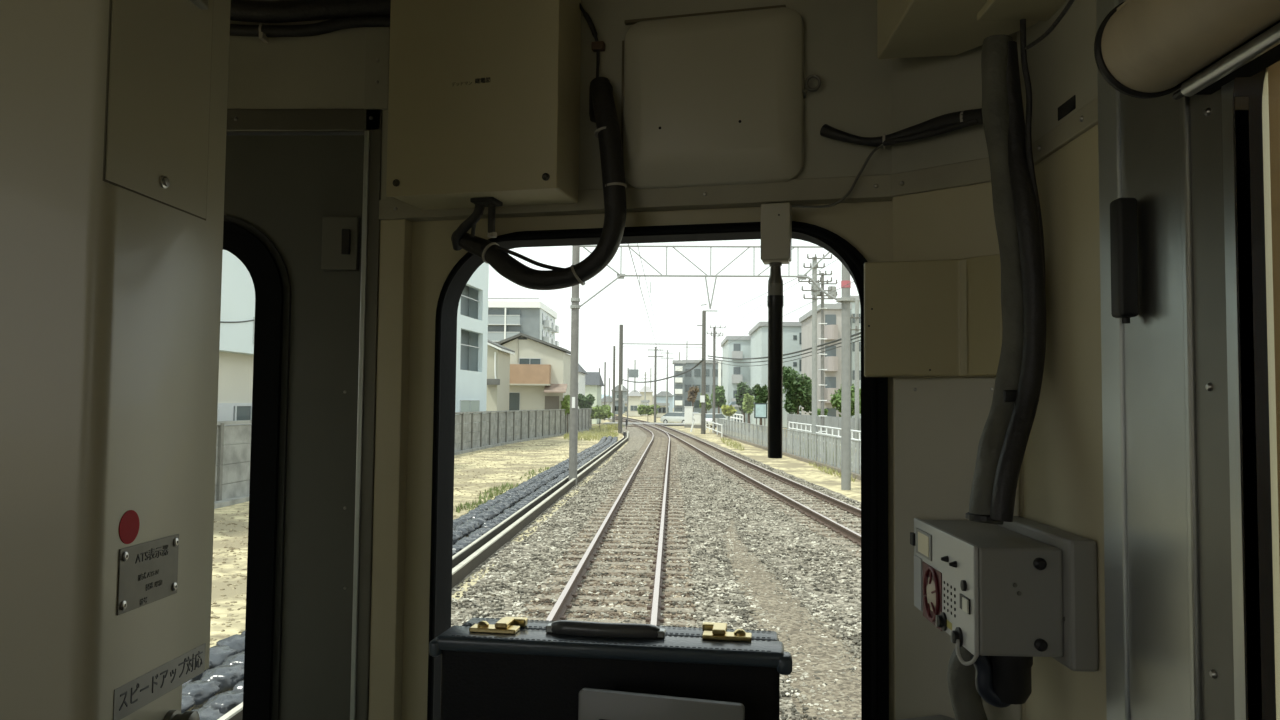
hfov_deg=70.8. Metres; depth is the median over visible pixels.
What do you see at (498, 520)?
plastic bag
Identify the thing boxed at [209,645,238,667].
plastic bag
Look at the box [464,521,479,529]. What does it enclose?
plastic bag
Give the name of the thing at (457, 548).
plastic bag
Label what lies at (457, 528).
plastic bag
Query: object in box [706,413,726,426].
car
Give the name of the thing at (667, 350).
utility pole
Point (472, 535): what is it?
plastic bag
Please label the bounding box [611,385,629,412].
house
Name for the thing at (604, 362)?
utility pole
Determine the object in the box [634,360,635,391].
utility pole
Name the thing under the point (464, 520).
plastic bag
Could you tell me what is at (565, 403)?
shrub
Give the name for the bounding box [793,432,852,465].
weeds
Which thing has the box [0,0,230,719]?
tall cabinet
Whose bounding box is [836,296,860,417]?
apartment block
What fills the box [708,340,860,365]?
power cable
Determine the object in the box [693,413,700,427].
cabinet
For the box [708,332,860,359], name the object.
power cable
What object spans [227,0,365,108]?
wall
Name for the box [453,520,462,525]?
plastic bag
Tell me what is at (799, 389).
tree
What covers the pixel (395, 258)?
trim
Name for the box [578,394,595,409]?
shrub
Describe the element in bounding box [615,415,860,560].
railway track
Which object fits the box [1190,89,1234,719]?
trim
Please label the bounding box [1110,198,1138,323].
handle
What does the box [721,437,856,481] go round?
grass
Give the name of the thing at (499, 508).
plastic bag
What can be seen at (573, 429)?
catenary mast
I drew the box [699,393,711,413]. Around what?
tree
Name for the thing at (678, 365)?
apartment block
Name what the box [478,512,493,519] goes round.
plastic bag
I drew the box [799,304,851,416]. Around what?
apartment block
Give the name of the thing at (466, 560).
kerb
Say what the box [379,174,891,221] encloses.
trim
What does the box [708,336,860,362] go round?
power cable
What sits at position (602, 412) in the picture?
tree
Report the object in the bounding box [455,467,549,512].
grass
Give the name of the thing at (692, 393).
tree
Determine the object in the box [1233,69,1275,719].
door frame
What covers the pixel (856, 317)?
utility pole
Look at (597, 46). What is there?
wire
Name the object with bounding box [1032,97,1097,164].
trim
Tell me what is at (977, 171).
trim
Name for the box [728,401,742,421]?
shelter
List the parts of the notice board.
frame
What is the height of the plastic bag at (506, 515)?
0.220 m
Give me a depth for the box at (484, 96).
1.55 m
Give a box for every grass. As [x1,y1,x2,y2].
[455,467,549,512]
[564,423,624,440]
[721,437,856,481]
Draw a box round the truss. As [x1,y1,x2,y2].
[580,245,841,311]
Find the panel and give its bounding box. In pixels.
[621,5,803,188]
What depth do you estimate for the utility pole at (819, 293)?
52.61 m
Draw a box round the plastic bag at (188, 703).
[181,694,199,712]
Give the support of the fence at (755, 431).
on the ground at (800, 469)
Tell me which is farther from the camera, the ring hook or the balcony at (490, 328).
the balcony at (490, 328)
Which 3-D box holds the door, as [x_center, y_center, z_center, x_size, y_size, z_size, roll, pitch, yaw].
[-0.885,0.394,1.724,0.763,1.761,0.062,0,-3,2]
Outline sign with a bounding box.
[627,368,638,418]
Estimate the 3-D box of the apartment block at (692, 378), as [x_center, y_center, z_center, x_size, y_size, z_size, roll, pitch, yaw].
[11.268,5.623,156.506,7.978,10.600,14.600,0,-3,2]
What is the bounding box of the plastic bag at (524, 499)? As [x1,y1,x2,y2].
[519,498,533,501]
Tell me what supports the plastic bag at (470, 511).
on the ground at (800, 469)
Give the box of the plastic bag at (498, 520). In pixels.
[489,519,503,522]
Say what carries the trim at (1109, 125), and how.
attached to the wall at (1063, 457)
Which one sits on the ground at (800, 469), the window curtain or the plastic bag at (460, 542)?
the plastic bag at (460, 542)
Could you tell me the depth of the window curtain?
0.80 m
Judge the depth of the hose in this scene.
1.26 m
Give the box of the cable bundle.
[820,108,982,148]
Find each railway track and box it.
[525,417,694,626]
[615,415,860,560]
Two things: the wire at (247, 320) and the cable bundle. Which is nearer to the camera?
the cable bundle
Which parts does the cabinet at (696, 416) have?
cabinet door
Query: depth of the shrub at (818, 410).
74.97 m
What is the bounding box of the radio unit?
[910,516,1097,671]
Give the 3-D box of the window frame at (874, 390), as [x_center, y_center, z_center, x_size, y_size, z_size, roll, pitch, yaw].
[0.017,0.320,1.609,0.822,1.115,0.078,0,-3,14]
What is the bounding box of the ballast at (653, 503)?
[518,453,697,627]
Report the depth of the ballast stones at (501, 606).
15.39 m
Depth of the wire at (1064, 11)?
1.03 m
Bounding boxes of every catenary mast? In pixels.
[569,245,579,484]
[618,325,622,432]
[697,311,705,433]
[836,264,855,489]
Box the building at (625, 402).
[624,401,626,414]
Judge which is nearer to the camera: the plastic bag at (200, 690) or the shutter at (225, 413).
the plastic bag at (200, 690)
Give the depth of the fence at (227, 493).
47.79 m
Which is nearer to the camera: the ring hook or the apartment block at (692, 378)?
the ring hook
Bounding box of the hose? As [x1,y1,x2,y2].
[947,646,987,719]
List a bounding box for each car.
[660,412,683,422]
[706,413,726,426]
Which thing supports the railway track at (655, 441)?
on the ballast at (636, 437)
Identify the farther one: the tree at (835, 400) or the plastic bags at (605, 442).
the tree at (835, 400)
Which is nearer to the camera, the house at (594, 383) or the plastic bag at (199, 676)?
the plastic bag at (199, 676)
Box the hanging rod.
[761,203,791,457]
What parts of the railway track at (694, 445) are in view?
rail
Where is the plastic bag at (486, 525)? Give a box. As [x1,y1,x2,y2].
[481,523,496,527]
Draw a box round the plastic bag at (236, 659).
[222,651,244,664]
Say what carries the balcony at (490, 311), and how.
hanging from the apartment
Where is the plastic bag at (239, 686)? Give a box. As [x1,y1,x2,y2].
[232,680,243,691]
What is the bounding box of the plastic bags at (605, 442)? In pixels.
[589,436,617,448]
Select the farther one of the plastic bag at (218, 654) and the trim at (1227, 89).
the plastic bag at (218, 654)
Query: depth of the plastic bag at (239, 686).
7.65 m
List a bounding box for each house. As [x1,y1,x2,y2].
[496,333,570,431]
[578,363,587,408]
[585,372,603,423]
[601,396,615,418]
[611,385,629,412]
[628,390,641,415]
[639,386,652,405]
[656,391,673,411]
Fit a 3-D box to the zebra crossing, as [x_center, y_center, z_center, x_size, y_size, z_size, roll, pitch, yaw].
[3.335,7.566,106.429,15.000,0.150,5.500,0,-3,2]
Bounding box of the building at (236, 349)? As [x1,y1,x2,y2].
[217,250,254,482]
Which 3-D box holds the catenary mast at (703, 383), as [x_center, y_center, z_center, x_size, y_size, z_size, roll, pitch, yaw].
[5.325,1.100,78.084,0.800,10.702,0.437,0,-3,2]
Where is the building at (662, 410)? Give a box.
[656,403,669,416]
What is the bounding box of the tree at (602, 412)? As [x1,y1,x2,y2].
[589,404,613,427]
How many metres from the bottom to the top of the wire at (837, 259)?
0.213 m
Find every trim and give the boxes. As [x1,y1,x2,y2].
[364,27,389,109]
[368,219,411,719]
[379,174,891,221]
[891,157,990,196]
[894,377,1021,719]
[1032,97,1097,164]
[1096,0,1129,719]
[1119,0,1190,719]
[1179,88,1201,719]
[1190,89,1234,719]
[1221,80,1261,719]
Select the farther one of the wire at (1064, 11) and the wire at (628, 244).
the wire at (628, 244)
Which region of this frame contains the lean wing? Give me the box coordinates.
[486,340,514,429]
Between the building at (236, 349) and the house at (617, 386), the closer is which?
the building at (236, 349)
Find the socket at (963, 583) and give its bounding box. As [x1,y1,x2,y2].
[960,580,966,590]
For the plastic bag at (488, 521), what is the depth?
17.99 m
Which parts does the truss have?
drop arm, drop arm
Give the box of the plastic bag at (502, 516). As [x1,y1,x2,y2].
[493,515,506,519]
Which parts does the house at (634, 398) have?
pane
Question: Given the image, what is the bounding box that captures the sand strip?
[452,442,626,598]
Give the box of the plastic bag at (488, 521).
[481,520,499,526]
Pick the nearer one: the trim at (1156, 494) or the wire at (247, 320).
the trim at (1156, 494)
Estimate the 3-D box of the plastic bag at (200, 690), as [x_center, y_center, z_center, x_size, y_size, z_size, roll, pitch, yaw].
[-3.740,2.820,7.578,0.337,0.216,0.443,0,-3,9]
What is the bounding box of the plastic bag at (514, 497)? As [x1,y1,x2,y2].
[508,496,518,502]
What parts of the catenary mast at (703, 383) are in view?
notice plate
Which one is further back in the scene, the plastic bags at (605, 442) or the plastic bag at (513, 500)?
the plastic bags at (605, 442)
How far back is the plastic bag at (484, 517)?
18.62 m
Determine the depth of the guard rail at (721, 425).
75.01 m
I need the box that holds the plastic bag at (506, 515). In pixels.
[498,514,510,517]
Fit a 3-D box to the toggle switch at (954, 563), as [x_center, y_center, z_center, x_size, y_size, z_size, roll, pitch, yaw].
[0.412,0.269,1.186,0.009,0.009,0.009,0,-3,2]
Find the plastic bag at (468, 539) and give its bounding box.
[461,537,476,541]
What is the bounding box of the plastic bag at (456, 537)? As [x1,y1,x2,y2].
[453,533,460,544]
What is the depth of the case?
1.20 m
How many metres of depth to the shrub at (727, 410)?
81.26 m
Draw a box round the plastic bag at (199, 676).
[192,661,211,681]
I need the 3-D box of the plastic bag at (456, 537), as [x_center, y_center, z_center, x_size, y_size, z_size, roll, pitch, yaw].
[-3.404,3.220,16.141,0.351,0.236,0.401,0,-3,9]
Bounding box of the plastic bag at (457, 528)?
[453,525,468,536]
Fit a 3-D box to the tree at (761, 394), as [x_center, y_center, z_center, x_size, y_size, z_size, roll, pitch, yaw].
[12.005,4.698,89.446,1.946,4.732,1.763,0,-3,2]
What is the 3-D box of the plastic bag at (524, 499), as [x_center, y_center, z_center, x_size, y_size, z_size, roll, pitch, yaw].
[-2.812,3.557,22.380,0.377,0.236,0.425,0,-3,11]
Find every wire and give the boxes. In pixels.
[220,320,253,322]
[579,3,604,77]
[628,244,661,381]
[637,243,661,367]
[648,259,837,376]
[654,281,853,379]
[792,144,882,207]
[956,639,978,665]
[1025,0,1074,49]
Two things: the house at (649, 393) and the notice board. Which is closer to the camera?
the notice board
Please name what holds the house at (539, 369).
on the ground at (800, 469)
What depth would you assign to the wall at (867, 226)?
1.61 m
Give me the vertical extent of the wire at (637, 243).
0.251 m
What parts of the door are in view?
gasket trim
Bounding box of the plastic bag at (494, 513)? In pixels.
[481,510,498,517]
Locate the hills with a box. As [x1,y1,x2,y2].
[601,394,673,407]
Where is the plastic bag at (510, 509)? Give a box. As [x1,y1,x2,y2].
[503,508,517,512]
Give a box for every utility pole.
[604,362,605,419]
[608,378,609,419]
[612,346,614,421]
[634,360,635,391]
[644,372,645,399]
[648,347,663,421]
[666,350,673,413]
[707,325,725,431]
[798,254,833,451]
[808,270,837,448]
[850,300,860,441]
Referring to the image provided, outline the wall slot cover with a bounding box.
[1058,95,1075,120]
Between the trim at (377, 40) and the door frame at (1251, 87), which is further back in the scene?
the trim at (377, 40)
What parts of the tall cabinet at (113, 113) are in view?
name plate, access panel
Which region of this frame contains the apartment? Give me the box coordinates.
[488,298,558,345]
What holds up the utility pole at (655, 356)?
on the ground at (800, 469)
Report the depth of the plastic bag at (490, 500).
21.90 m
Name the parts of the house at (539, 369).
pane, pane, entry door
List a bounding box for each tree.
[589,404,613,427]
[687,386,698,411]
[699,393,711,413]
[710,385,726,413]
[735,381,752,429]
[742,393,754,431]
[751,384,767,430]
[783,366,811,414]
[829,384,860,416]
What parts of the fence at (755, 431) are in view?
sheet panel, sheet panel, sheet panel, sheet panel, sheet panel, sheet panel, sheet panel, sheet panel, sheet panel, rail, sheet panel, sheet panel, sheet panel, sheet panel, sheet panel, sheet panel, post, sheet panel, sheet panel, post, sheet panel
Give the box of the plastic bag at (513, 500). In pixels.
[504,498,515,505]
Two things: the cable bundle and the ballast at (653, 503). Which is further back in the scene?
the ballast at (653, 503)
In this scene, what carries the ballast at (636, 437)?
on the ground at (800, 469)
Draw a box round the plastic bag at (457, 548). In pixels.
[453,545,465,551]
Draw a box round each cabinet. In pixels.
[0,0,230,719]
[684,406,692,427]
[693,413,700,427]
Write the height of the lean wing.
7.644 m
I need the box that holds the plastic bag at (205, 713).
[192,706,224,719]
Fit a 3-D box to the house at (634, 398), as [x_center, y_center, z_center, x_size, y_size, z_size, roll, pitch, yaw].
[-1.054,8.544,178.451,3.036,5.085,7.700,0,-3,2]
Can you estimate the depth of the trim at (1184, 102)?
0.88 m
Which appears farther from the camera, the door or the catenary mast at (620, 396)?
the catenary mast at (620, 396)
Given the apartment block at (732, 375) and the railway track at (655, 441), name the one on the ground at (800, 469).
the apartment block at (732, 375)
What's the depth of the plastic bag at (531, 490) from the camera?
24.63 m
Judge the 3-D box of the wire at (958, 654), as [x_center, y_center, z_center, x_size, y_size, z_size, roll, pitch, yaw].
[0.412,0.372,1.139,0.010,0.028,0.045,1,-3,-13]
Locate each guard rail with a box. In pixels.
[706,420,722,436]
[730,414,743,429]
[789,422,860,453]
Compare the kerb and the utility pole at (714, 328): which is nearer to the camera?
the kerb
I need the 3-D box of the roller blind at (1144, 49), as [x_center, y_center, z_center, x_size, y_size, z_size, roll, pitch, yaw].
[0.491,-0.326,0.497,0.103,0.113,0.809,0,-3,2]
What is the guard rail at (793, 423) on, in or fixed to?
on the road
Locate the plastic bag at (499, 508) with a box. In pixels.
[489,505,502,513]
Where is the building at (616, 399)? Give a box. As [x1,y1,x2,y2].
[615,398,624,413]
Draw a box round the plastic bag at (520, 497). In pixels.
[508,494,522,500]
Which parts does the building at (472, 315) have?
pane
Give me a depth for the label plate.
1.10 m
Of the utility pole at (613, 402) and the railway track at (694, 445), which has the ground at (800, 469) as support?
the utility pole at (613, 402)
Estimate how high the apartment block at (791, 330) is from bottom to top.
12.400 m
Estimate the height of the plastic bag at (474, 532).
0.221 m
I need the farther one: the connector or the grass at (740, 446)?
the grass at (740, 446)
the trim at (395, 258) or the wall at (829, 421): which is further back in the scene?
the wall at (829, 421)
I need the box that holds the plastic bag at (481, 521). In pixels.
[468,518,485,527]
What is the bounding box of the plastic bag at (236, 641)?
[216,634,244,652]
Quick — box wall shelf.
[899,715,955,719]
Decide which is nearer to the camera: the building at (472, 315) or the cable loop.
the cable loop
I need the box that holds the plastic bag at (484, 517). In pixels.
[469,514,487,520]
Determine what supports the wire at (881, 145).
hanging from the cable bundle
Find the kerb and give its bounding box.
[217,431,628,719]
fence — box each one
[214,408,593,508]
[714,418,860,479]
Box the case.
[429,617,791,719]
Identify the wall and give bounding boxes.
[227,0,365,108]
[380,0,893,719]
[787,414,860,442]
[891,32,1024,719]
[1017,0,1279,719]
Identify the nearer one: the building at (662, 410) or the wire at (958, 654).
the wire at (958, 654)
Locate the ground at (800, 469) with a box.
[210,408,860,646]
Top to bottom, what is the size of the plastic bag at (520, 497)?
0.244 m
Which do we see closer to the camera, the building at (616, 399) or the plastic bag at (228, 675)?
the plastic bag at (228, 675)
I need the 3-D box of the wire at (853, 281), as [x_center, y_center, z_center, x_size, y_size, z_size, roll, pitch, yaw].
[2.787,0.254,59.210,8.158,0.014,105.069,0,-3,2]
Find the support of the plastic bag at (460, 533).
on the ground at (800, 469)
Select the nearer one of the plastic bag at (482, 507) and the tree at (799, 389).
the plastic bag at (482, 507)
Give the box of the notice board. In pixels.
[754,403,766,425]
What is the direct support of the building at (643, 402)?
on the ground at (800, 469)
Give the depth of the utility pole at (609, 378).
133.88 m
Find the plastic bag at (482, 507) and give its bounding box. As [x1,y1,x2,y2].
[475,506,488,509]
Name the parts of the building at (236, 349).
pane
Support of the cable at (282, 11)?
attached to the wall at (323, 71)
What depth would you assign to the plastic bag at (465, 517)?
18.90 m
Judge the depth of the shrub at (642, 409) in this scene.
124.33 m
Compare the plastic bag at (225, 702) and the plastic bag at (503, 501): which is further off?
the plastic bag at (503, 501)
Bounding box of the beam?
[623,343,701,347]
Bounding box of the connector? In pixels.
[970,654,1032,707]
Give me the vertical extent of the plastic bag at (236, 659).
0.230 m
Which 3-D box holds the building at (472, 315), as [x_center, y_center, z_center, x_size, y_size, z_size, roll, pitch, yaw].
[-14.793,-2.151,52.163,8.050,14.320,14.000,0,-3,8]
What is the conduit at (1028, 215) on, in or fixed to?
hanging from the ceiling box at (905, 28)
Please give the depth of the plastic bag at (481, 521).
18.19 m
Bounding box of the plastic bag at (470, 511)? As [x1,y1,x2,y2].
[467,510,480,514]
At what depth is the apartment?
126.04 m
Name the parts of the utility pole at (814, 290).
cross arm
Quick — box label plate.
[578,688,744,719]
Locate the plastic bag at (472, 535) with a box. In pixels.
[469,533,481,538]
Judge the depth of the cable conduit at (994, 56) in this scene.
1.25 m
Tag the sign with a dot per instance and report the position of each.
(631, 373)
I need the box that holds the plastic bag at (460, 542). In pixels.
[455,540,471,545]
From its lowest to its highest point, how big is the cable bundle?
0.050 m
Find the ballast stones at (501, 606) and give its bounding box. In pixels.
[451,450,860,719]
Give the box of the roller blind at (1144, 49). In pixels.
[1094,0,1279,99]
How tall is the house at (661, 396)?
5.150 m
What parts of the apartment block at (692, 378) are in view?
pane, pane, pane, pane, pane, pane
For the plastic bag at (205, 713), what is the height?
0.231 m
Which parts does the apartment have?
roof rail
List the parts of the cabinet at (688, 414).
cabinet door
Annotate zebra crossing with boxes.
[603,422,732,425]
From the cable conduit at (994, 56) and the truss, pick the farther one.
the truss
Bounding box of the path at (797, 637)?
[723,520,860,719]
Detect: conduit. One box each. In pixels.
[965,34,1022,523]
[990,19,1046,521]
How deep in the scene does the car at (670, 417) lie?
111.15 m
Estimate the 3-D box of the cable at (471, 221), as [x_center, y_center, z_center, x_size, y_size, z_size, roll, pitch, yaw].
[-0.302,-0.245,1.628,0.106,0.087,0.034,-1,-3,32]
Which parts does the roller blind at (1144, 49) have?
steel rod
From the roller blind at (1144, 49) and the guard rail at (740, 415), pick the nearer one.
the roller blind at (1144, 49)
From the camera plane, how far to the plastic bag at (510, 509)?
20.14 m
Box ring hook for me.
[802,74,820,97]
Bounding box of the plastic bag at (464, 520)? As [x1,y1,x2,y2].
[454,518,467,523]
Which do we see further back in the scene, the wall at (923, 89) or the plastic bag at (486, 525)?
the plastic bag at (486, 525)
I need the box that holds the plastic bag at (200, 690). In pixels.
[182,680,220,707]
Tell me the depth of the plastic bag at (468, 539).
15.87 m
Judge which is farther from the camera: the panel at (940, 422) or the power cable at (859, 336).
the power cable at (859, 336)
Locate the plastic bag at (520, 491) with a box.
[517,490,528,495]
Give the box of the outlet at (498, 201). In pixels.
[470,197,502,206]
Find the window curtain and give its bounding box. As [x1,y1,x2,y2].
[1268,61,1279,559]
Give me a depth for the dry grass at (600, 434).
72.92 m
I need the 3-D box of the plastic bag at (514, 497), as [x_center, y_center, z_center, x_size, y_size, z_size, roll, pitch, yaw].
[-3.209,3.535,22.608,0.349,0.233,0.454,1,-3,-4]
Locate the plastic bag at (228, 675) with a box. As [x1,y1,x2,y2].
[200,664,243,693]
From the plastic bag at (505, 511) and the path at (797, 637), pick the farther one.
the plastic bag at (505, 511)
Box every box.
[386,0,580,209]
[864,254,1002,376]
[877,0,1066,58]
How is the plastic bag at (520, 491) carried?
on the ground at (800, 469)
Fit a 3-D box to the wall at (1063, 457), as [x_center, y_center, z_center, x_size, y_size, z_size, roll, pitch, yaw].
[0.477,0.003,-1.815,0.053,2.230,6.411,0,-3,2]
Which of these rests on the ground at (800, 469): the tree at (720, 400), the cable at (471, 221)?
the tree at (720, 400)
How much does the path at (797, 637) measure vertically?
0.050 m
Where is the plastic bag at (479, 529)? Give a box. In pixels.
[475,528,491,530]
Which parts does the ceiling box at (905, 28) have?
lid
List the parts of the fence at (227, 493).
panel, post, panel, panel, post, panel, post, panel, post, panel, post, panel, post, panel, post, panel, post, panel, panel, post, panel, post, panel, post, panel, post, panel, panel, post, panel, panel, panel, panel, panel, panel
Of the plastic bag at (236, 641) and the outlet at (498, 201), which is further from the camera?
the plastic bag at (236, 641)
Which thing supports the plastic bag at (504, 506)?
on the ground at (800, 469)
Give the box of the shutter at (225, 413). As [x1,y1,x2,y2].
[218,406,233,420]
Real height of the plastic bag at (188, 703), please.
0.227 m
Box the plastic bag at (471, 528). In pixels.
[460,524,474,533]
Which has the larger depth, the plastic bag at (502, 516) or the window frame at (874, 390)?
the plastic bag at (502, 516)
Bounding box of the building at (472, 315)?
[455,262,488,442]
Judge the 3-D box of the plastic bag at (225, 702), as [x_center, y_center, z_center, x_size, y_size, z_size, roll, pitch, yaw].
[-3.364,2.834,7.346,0.337,0.235,0.436,0,-3,7]
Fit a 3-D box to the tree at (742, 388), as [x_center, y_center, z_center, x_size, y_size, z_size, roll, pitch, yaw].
[10.753,4.687,92.565,2.089,5.028,2.231,0,-3,2]
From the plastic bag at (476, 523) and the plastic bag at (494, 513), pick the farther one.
the plastic bag at (494, 513)
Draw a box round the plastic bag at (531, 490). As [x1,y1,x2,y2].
[522,488,534,492]
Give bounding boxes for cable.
[230,0,390,22]
[230,15,389,42]
[452,204,496,250]
[623,359,703,382]
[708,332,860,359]
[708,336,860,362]
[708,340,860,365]
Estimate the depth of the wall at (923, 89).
1.44 m
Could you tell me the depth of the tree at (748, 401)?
83.31 m
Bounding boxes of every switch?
[941,556,948,561]
[949,561,956,567]
[960,593,969,613]
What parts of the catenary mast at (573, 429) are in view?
number plate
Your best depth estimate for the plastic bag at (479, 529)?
17.14 m
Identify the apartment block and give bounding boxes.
[672,360,685,411]
[684,360,721,413]
[721,336,750,424]
[749,322,800,427]
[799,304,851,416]
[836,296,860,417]
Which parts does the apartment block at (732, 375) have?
balcony door, balcony door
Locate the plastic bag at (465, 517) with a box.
[459,516,471,519]
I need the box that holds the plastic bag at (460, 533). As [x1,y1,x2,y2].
[453,530,463,538]
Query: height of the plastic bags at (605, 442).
0.270 m
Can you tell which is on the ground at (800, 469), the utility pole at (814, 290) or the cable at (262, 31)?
the utility pole at (814, 290)
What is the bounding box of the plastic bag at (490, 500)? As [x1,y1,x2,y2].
[488,499,498,503]
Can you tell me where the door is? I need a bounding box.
[223,109,382,719]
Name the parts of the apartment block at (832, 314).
balcony door, balcony door, balcony door, balcony door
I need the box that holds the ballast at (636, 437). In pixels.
[451,416,860,719]
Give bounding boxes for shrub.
[561,395,569,432]
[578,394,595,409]
[637,404,659,421]
[721,405,736,415]
[811,409,827,415]
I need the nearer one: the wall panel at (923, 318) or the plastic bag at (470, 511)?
the wall panel at (923, 318)
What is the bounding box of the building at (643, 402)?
[641,400,649,414]
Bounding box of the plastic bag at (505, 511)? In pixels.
[502,510,515,514]
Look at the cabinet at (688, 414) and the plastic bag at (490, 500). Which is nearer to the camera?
the plastic bag at (490, 500)
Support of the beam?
attached to the catenary mast at (620, 396)
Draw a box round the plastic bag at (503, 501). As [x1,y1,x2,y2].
[499,500,512,507]
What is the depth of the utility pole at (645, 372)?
211.65 m
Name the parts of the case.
latch plate, handle, latch plate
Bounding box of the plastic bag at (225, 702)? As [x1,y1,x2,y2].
[202,691,242,713]
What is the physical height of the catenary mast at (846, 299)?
8.620 m
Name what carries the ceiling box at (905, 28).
attached to the ceiling
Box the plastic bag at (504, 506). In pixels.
[494,504,508,512]
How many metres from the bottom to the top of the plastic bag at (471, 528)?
0.225 m
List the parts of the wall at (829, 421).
wall panel, wall panel, wall panel, wall panel, wall panel, wall panel, wall panel, wall panel, wall panel, wall panel, wall panel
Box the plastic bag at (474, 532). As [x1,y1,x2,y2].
[468,531,487,536]
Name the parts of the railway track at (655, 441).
rail, rail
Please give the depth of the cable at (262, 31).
1.72 m
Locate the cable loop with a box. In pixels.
[451,77,626,289]
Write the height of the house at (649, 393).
6.888 m

